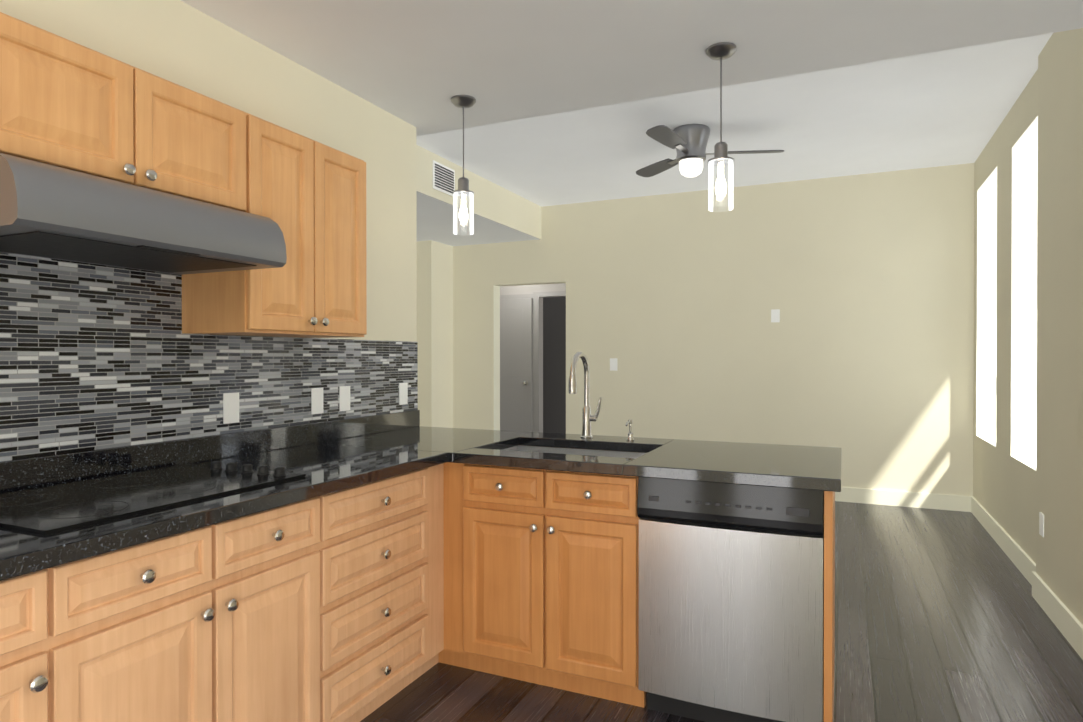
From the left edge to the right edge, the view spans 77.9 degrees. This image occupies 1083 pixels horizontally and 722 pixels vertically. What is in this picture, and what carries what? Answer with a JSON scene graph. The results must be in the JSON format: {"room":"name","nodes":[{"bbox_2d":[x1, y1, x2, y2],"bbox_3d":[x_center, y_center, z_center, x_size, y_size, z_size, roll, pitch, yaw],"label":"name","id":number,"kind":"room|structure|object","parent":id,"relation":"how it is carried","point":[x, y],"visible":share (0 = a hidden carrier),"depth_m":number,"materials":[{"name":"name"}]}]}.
{"room":"kitchen","nodes":[
{"label":"kitchen","id":0,"kind":"room"},
{"bbox_2d":[0,0,416,341],"bbox_3d":[-1.731,-0.219,1.511,0.120,3.000,4.816,0,0,24],"label":"wall","id":1,"kind":"structure","parent":0,"point":[181,43],"depth_m":2.81,"materials":[{"name":"beige paint"}]},
{"bbox_2d":[0,12,255,214],"bbox_3d":[-1.287,-0.660,1.943,0.327,0.345,0.783,0,0,24],"label":"upper cabinet","id":2,"kind":"object","parent":1,"relation":"attached to","point":[68,104],"depth_m":1.83,"materials":[{"name":"brown wood"}]},
{"bbox_2d":[0,153,286,274],"bbox_3d":[-1.206,-0.391,1.907,0.497,0.186,0.771,0,0,24],"label":"range hood","id":3,"kind":"object","parent":2,"relation":"attached to","point":[52,211],"visible":1,"depth_m":1.74,"materials":[{"name":"silver metal"}]},
{"bbox_2d":[0,252,417,460],"bbox_3d":[-1.417,-0.105,2.055,0.006,0.765,3.566,0,0,24],"label":"tile backsplash","id":4,"kind":"structure","parent":1,"relation":"attached to","point":[94,356],"depth_m":2.22,"materials":[{"name":"tile"}]},
{"bbox_2d":[223,392,238,423],"bbox_3d":[-1.184,0.179,2.558,0.006,0.115,0.070,0,0,24],"label":"outlet","id":5,"kind":"object","parent":4,"relation":"attached to","point":[230,407],"depth_m":2.55,"materials":[{"name":"white plastic"}]},
{"bbox_2d":[311,388,322,413],"bbox_3d":[-0.995,0.177,2.976,0.006,0.115,0.070,0,0,24],"label":"outlet","id":6,"kind":"object","parent":4,"relation":"attached to","point":[316,393],"depth_m":2.97,"materials":[{"name":"white plastic"}]},
{"bbox_2d":[339,386,349,410],"bbox_3d":[-0.921,0.176,3.140,0.006,0.115,0.070,0,0,24],"label":"outlet","id":7,"kind":"object","parent":4,"relation":"attached to","point":[344,391],"depth_m":3.13,"materials":[{"name":"white plastic"}]},
{"bbox_2d":[399,383,407,404],"bbox_3d":[-0.733,0.173,3.557,0.006,0.115,0.070,0,0,24],"label":"outlet","id":8,"kind":"object","parent":4,"relation":"attached to","point":[403,387],"depth_m":3.55,"materials":[{"name":"white plastic"}]},
{"bbox_2d":[182,117,366,337],"bbox_3d":[-1.000,-0.468,2.581,0.327,0.737,0.614,0,0,24],"label":"upper cabinet","id":9,"kind":"object","parent":1,"relation":"attached to","point":[315,192],"depth_m":2.46,"materials":[{"name":"brown wood"}]},
{"bbox_2d":[417,240,452,427],"bbox_3d":[-2.968,-0.234,3.974,0.560,3.000,8.290,0,0,24],"label":"wall","id":10,"kind":"structure","parent":0,"point":[435,321],"depth_m":7.31,"materials":[{"name":"beige paint"}]},
{"bbox_2d":[416,145,540,238],"bbox_3d":[-0.692,-1.469,5.652,0.004,0.350,3.346,0,0,24],"label":"wall","id":11,"kind":"structure","parent":0,"point":[498,204],"depth_m":6.09,"materials":[{"name":"beige paint"}]},
{"bbox_2d":[433,160,454,195],"bbox_3d":[-0.787,-1.473,5.419,0.012,0.220,0.318,0,0,24],"label":"air vent","id":12,"kind":"object","parent":11,"relation":"in","point":[443,178],"visible":0.9,"depth_m":5.41,"materials":[{"name":"white plastic"}]},
{"bbox_2d":[500,283,565,432],"bbox_3d":[-0.260,-0.038,8.640,2.600,2.550,0.120,0,0,24],"label":"wall","id":13,"kind":"structure","parent":0,"point":[516,290],"depth_m":8.45,"materials":[{"name":"grey paint"}]},
{"bbox_2d":[500,298,532,431],"bbox_3d":[-0.498,0.220,8.607,0.795,2.024,0.111,0,0,24],"label":"hall door","id":14,"kind":"structure","parent":13,"relation":"in","point":[516,364],"depth_m":8.55,"materials":[{"name":"grey paint"}]},
{"bbox_2d":[500,291,565,431],"bbox_3d":[-0.119,0.183,8.505,1.690,2.110,0.012,0,0,24],"label":"door frame","id":15,"kind":"structure","parent":13,"relation":"attached to","point":[535,296],"depth_m":8.47,"materials":[{"name":"grey paint"}]},
{"bbox_2d":[543,297,565,433],"bbox_3d":[0.075,-0.042,9.383,2.600,2.550,0.150,0,0,24],"label":"wall","id":16,"kind":"structure","parent":0,"point":[554,364],"depth_m":9.25,"materials":[{"name":"grey paint"}]},
{"bbox_2d":[180,0,1082,245],"bbox_3d":[-0.668,-1.503,2.929,5.606,0.450,8.290,0,0,24],"label":"ceiling","id":17,"kind":"structure","parent":0,"point":[418,64],"depth_m":2.68,"materials":[{"name":"white paint"}]},
{"bbox_2d":[451,95,475,234],"bbox_3d":[-0.383,-0.953,3.281,0.124,0.655,0.124,0,0,24],"label":"pendant light","id":18,"kind":"object","parent":17,"relation":"hanging from","point":[463,191],"visible":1,"depth_m":3.26,"materials":[{"name":"clear glass"}]},
{"bbox_2d":[706,42,736,211],"bbox_3d":[0.736,-0.949,2.744,0.124,0.655,0.124,0,0,24],"label":"pendant light","id":19,"kind":"object","parent":17,"relation":"hanging from","point":[721,51],"visible":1,"depth_m":2.72,"materials":[{"name":"clear glass"}]},
{"bbox_2d":[453,163,973,495],"bbox_3d":[1.067,-0.251,6.784,5.606,3.000,0.150,0,0,24],"label":"wall","id":20,"kind":"structure","parent":0,"point":[861,353],"depth_m":6.21,"materials":[{"name":"beige paint"}]},
{"bbox_2d":[494,285,499,429],"bbox_3d":[-0.501,0.202,7.494,0.003,2.085,0.148,0,0,24],"label":"trim","id":21,"kind":"structure","parent":20,"relation":"attached to","point":[496,357],"depth_m":7.49,"materials":[{"name":"beige paint"}]},
{"bbox_2d":[610,358,616,370],"bbox_3d":[0.737,0.035,6.845,0.080,0.125,0.011,0,0,24],"label":"switch plate","id":22,"kind":"object","parent":20,"relation":"attached to","point":[613,361],"depth_m":6.85,"materials":[{"name":"white plastic"}]},
{"bbox_2d":[771,309,779,321],"bbox_3d":[2.166,-0.418,6.200,0.075,0.120,0.008,0,0,24],"label":"switch plate","id":23,"kind":"object","parent":20,"relation":"attached to","point":[775,315],"depth_m":6.20,"materials":[{"name":"white plastic"}]},
{"bbox_2d":[360,501,1082,721],"bbox_3d":[-0.388,1.316,3.895,6.576,0.100,10.550,0,0,24],"label":"floor","id":24,"kind":"structure","parent":0,"point":[941,616],"depth_m":2.91,"materials":[{"name":"brown wood"}]},
{"bbox_2d":[0,564,63,721],"bbox_3d":[-1.396,0.848,1.291,0.670,0.868,0.460,0,0,24],"label":"base cabinet","id":25,"kind":"object","parent":24,"relation":"on","point":[31,604],"depth_m":1.33,"materials":[{"name":"brown wood"}]},
{"bbox_2d":[64,494,327,721],"bbox_3d":[-1.142,0.845,1.854,0.670,0.868,0.775,0,0,24],"label":"base cabinet","id":26,"kind":"object","parent":24,"relation":"on","point":[227,621],"depth_m":1.70,"materials":[{"name":"brown wood"}]},
{"bbox_2d":[328,465,435,721],"bbox_3d":[-0.863,0.841,2.474,0.670,0.868,0.585,0,0,24],"label":"base cabinet","id":27,"kind":"object","parent":24,"relation":"on","point":[357,603],"depth_m":2.33,"materials":[{"name":"brown wood"}]},
{"bbox_2d":[436,462,519,667],"bbox_3d":[-0.590,0.837,3.078,0.670,0.868,0.740,0,0,24],"label":"base cabinet","id":28,"kind":"object","parent":24,"relation":"on","point":[478,506],"depth_m":2.66,"materials":[{"name":"brown wood"}]},
{"bbox_2d":[0,410,527,580],"bbox_3d":[-1.084,0.343,1.907,0.730,0.130,3.563,0,0,24],"label":"countertop","id":29,"kind":"structure","parent":28,"relation":"on","point":[329,457],"depth_m":2.19,"materials":[{"name":"black stone"}]},
{"bbox_2d":[0,461,305,533],"bbox_3d":[-1.144,0.352,1.887,0.524,0.032,0.762,0,0,24],"label":"cooktop","id":30,"kind":"object","parent":29,"relation":"in","point":[48,509],"visible":1,"depth_m":1.82,"materials":[{"name":"black glass"}]},
{"bbox_2d":[456,442,840,491],"bbox_3d":[0.317,0.385,2.436,1.411,0.040,0.158,0,0,24],"label":"countertop","id":31,"kind":"structure","parent":28,"relation":"on","point":[795,475],"depth_m":2.37,"materials":[{"name":"black stone"}]},
{"bbox_2d":[502,445,645,458],"bbox_3d":[0.121,0.494,2.849,0.720,0.178,0.450,0,0,24],"label":"sink","id":32,"kind":"object","parent":31,"relation":"in","point":[621,454],"visible":0.04,"depth_m":3.06,"materials":[{"name":"silver metal"}]},
{"bbox_2d":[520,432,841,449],"bbox_3d":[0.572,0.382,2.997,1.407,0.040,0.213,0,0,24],"label":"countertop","id":33,"kind":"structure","parent":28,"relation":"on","point":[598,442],"depth_m":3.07,"materials":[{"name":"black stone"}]},
{"bbox_2d":[568,352,601,437],"bbox_3d":[0.199,0.159,3.075,0.106,0.404,0.228,0,0,24],"label":"faucet","id":34,"kind":"object","parent":33,"relation":"on","point":[587,417],"visible":1,"depth_m":3.14,"materials":[{"name":"silver metal"}]},
{"bbox_2d":[625,419,633,439],"bbox_3d":[0.396,0.314,3.032,0.034,0.094,0.082,0,0,24],"label":"soap dispenser","id":35,"kind":"object","parent":33,"relation":"on","point":[630,433],"visible":1,"depth_m":3.04,"materials":[{"name":"silver metal"}]},
{"bbox_2d":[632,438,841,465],"bbox_3d":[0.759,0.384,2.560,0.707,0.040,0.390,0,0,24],"label":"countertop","id":36,"kind":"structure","parent":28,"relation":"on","point":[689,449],"depth_m":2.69,"materials":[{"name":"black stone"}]},
{"bbox_2d":[637,477,823,721],"bbox_3d":[0.741,0.842,2.522,0.604,0.866,0.619,0,0,24],"label":"dishwasher","id":37,"kind":"object","parent":24,"relation":"on","point":[731,602],"visible":0.98,"depth_m":2.24,"materials":[{"name":"silver metal"}]},
{"bbox_2d":[416,33,1052,206],"bbox_3d":[1.104,-1.690,4.838,3.946,0.100,3.350,0,0,24],"label":"ceiling","id":38,"kind":"structure","parent":0,"point":[944,108],"depth_m":4.76,"materials":[{"name":"white paint"}]},
{"bbox_2d":[636,124,783,176],"bbox_3d":[1.068,-1.474,4.646,1.120,0.328,1.071,0,0,24],"label":"ceiling fan","id":39,"kind":"object","parent":38,"relation":"hanging from","point":[688,142],"visible":0.98,"depth_m":4.66,"materials":[{"name":"silver metal"}]},
{"bbox_2d":[973,28,1082,624],"bbox_3d":[2.260,-0.221,1.731,0.804,3.000,8.800,0,0,24],"label":"wall","id":40,"kind":"structure","parent":0,"point":[1013,497],"depth_m":3.37,"materials":[{"name":"beige paint"}]},
{"bbox_2d":[835,487,1082,659],"bbox_3d":[-0.413,1.208,2.830,5.046,0.130,8.290,0,0,24],"label":"baseboard","id":41,"kind":"structure","parent":40,"relation":"attached to","point":[1065,620],"depth_m":4.71,"materials":[{"name":"beige paint"}]},
{"bbox_2d":[976,116,1037,470],"bbox_3d":[3.257,-0.382,4.467,0.289,1.990,2.010,0,0,24],"label":"window","id":42,"kind":"structure","parent":40,"relation":"attached to","point":[1024,301],"depth_m":4.31,"materials":[{"name":"glass"}]},
{"bbox_2d":[1039,512,1043,536],"bbox_3d":[2.604,0.851,3.486,0.006,0.115,0.070,0,0,24],"label":"outlet","id":43,"kind":"object","parent":40,"relation":"attached to","point":[1041,524],"visible":0.86,"depth_m":3.48,"materials":[{"name":"white plastic"}]}
]}

